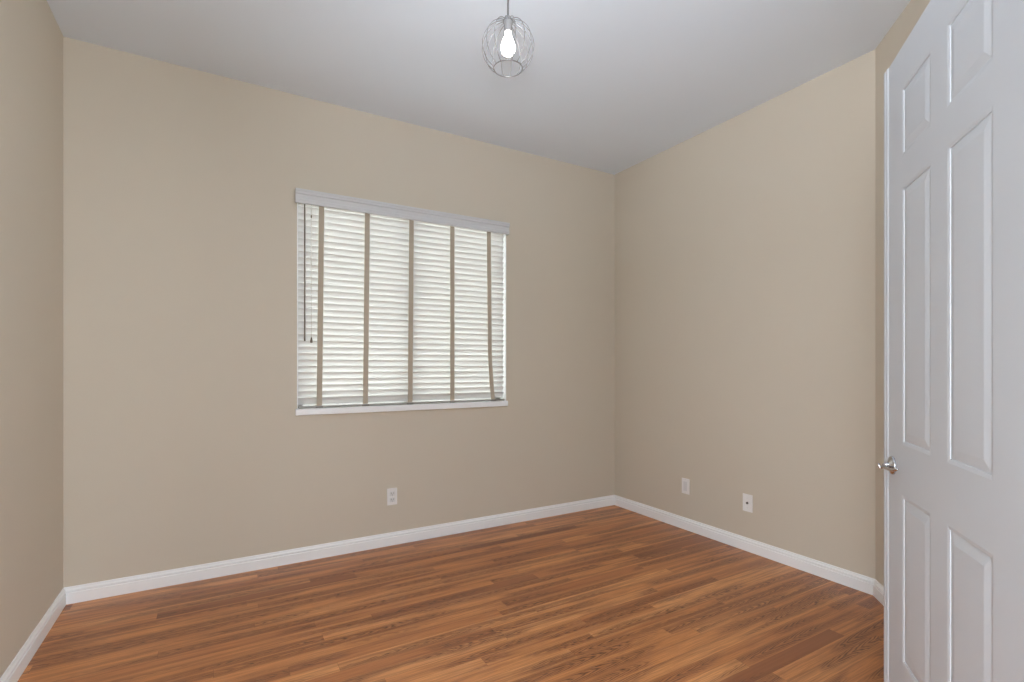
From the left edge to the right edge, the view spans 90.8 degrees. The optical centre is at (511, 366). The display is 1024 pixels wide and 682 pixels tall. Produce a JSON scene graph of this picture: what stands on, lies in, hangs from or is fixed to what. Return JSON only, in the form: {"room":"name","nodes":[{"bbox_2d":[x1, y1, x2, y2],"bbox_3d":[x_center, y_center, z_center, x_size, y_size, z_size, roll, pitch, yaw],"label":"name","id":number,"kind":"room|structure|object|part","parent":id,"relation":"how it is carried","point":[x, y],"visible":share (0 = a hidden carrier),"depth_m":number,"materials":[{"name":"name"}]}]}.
{"room":"empty bedroom","nodes":[
{"label":"empty bedroom","id":0,"kind":"room"},
{"bbox_2d":[0,0,62,677],"bbox_3d":[-1.518,-0.221,1.189,0.140,2.740,3.084,0,0,-30],"label":"wall","id":1,"kind":"structure","parent":0,"point":[31,38],"depth_m":1.99,"materials":[{"name":"paint"}]},
{"bbox_2d":[0,588,65,681],"bbox_3d":[-1.417,1.109,1.166,0.012,0.081,2.943,0,0,-30],"label":"baseboard","id":2,"kind":"structure","parent":1,"relation":"attached to","point":[14,671],"depth_m":2.02,"materials":[{"name":"white paint"}]},
{"bbox_2d":[63,36,614,587],"bbox_3d":[-0.630,-0.221,3.411,3.633,2.740,0.140,0,0,-30],"label":"wall","id":3,"kind":"structure","parent":0,"point":[185,444],"depth_m":2.85,"materials":[{"name":"paint"}]},
{"bbox_2d":[64,495,614,604],"bbox_3d":[-0.653,1.109,3.310,3.492,0.081,0.012,0,0,-30],"label":"baseboard","id":4,"kind":"structure","parent":3,"relation":"attached to","point":[131,584],"depth_m":2.97,"materials":[{"name":"white paint"}]},
{"bbox_2d":[387,488,396,505],"bbox_3d":[-0.770,0.838,3.244,0.066,0.108,0.008,0,0,-30],"label":"electrical outlet","id":5,"kind":"object","parent":3,"relation":"attached to","point":[391,492],"visible":1,"depth_m":3.24,"materials":[{"name":"white plastic"}]},
{"bbox_2d":[295,203,507,415],"bbox_3d":[-0.683,-0.356,3.366,1.427,1.290,0.155,0,0,-30],"label":"window","id":6,"kind":"structure","parent":3,"relation":"in","point":[406,407],"depth_m":3.31,"materials":[{"name":"white paint"}]},
{"bbox_3d":[-0.707,-0.366,3.414,1.413,1.270,0.047,0,0,-30],"label":"frame","id":7,"kind":"part","parent":6,"relation":"part of","materials":[{"name":"white plastic"}]},
{"bbox_3d":[-0.671,0.270,3.345,1.427,0.038,0.108,0,0,-30],"label":"sill","id":8,"kind":"part","parent":6,"relation":"part of","materials":[{"name":"white paint"}]},
{"bbox_2d":[295,188,509,408],"bbox_3d":[-0.657,-0.391,3.317,1.428,1.282,0.096,0,0,-30],"label":"window blind","id":9,"kind":"object","parent":6,"relation":"attached to","point":[396,302],"visible":1,"depth_m":3.27,"materials":[{"name":"white paint"}]},
{"bbox_3d":[-1.190,-0.564,2.994,0.002,0.795,0.003,0,0,-30],"label":"lift cord","id":10,"kind":"part","parent":9,"relation":"part of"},
{"bbox_3d":[-0.664,0.243,3.331,1.390,0.013,0.040,0,0,-30],"label":"rail","id":11,"kind":"part","parent":9,"relation":"part of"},
{"bbox_2d":[17,505,883,681],"bbox_3d":[0.081,1.199,2.052,3.773,0.100,3.204,0,0,-30],"label":"floor","id":12,"kind":"structure","parent":0,"point":[613,593],"depth_m":2.29,"materials":[{"name":"brown wood"}]},
{"bbox_2d":[47,0,910,174],"bbox_3d":[-0.389,-1.641,-0.375,8.130,0.100,6.924,0,0,-30],"label":"ceiling","id":13,"kind":"structure","parent":0,"point":[607,86],"depth_m":2.54,"materials":[{"name":"paint"}]},
{"bbox_2d":[482,0,533,77],"bbox_3d":[-0.017,-1.414,2.100,0.217,0.355,0.217,0,0,-30],"label":"pendant lamp","id":14,"kind":"object","parent":13,"relation":"hanging from","point":[508,45],"visible":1,"depth_m":2.08,"materials":[{"name":"silver metal"}]},
{"bbox_2d":[503,15,512,31],"bbox_3d":[-0.017,-1.424,2.100,0.039,0.068,0.039,0,0,-30],"label":"socket","id":15,"kind":"object","parent":14,"relation":"attached to","point":[508,20],"depth_m":2.09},
{"bbox_3d":[-0.017,-1.502,2.100,0.008,0.117,0.008,0,0,-30],"label":"cord","id":16,"kind":"part","parent":14,"relation":"part of","materials":[{"name":"grey plastic"}]},
{"bbox_3d":[-0.017,-1.342,2.100,0.060,0.104,0.060,0,0,-30],"label":"bulb","id":17,"kind":"part","parent":14,"relation":"part of","materials":[{"name":"white glass"}]},
{"bbox_2d":[615,50,874,578],"bbox_3d":[1.414,-0.221,3.373,0.140,2.740,1.986,0,0,-30],"label":"wall","id":18,"kind":"structure","parent":0,"point":[745,246],"depth_m":3.07,"materials":[{"name":"paint"}]},
{"bbox_2d":[682,478,689,494],"bbox_3d":[1.222,0.845,3.555,0.008,0.108,0.066,0,0,-30],"label":"wall jack","id":19,"kind":"object","parent":18,"relation":"attached to","point":[685,482],"visible":1,"depth_m":3.55,"materials":[{"name":"white plastic"}]},
{"bbox_2d":[615,495,874,594],"bbox_3d":[1.333,1.109,3.361,0.012,0.081,1.924,0,0,-30],"label":"baseboard","id":20,"kind":"structure","parent":18,"relation":"attached to","point":[833,573],"depth_m":3.06,"materials":[{"name":"white paint"}]},
{"bbox_2d":[743,493,752,512],"bbox_3d":[1.462,0.851,3.138,0.014,0.108,0.066,0,0,-30],"label":"outlet","id":21,"kind":"object","parent":18,"relation":"attached to","point":[747,499],"visible":1,"depth_m":3.13,"materials":[{"name":"white plastic"}]},
{"bbox_2d":[875,0,929,586],"bbox_3d":[1.709,-0.221,1.847,0.141,2.740,1.498,0,0,15],"label":"wall","id":22,"kind":"structure","parent":0,"point":[893,41],"depth_m":2.47,"materials":[{"name":"paint"}]},
{"bbox_2d":[873,579,883,605],"bbox_3d":[1.633,1.109,1.833,0.012,0.081,1.448,0,0,15],"label":"baseboard","id":23,"kind":"structure","parent":22,"relation":"attached to","point":[878,589],"depth_m":2.47,"materials":[{"name":"white paint"}]},
{"bbox_3d":[-0.549,-0.221,-0.100,7.850,2.740,0.120,0,0,-30],"label":"wall","id":24,"kind":"structure","parent":0,"visible":0},
{"bbox_2d":[878,0,1023,681],"bbox_3d":[1.014,0.127,1.173,0.108,2.025,0.758,0,0,21],"label":"door","id":25,"kind":"structure","parent":24,"relation":"in","point":[953,465],"depth_m":1.09,"materials":[{"name":"white paint"}]},
{"bbox_3d":[1.070,0.290,1.433,0.028,0.023,0.107,0,0,21],"label":"lever","id":26,"kind":"part","parent":25,"relation":"part of","materials":[{"name":"silver metal"}]},
{"bbox_3d":[1.102,0.288,1.469,0.012,0.053,0.053,0,0,21],"label":"handle","id":27,"kind":"part","parent":25,"relation":"part of","materials":[{"name":"silver metal"}]}
]}

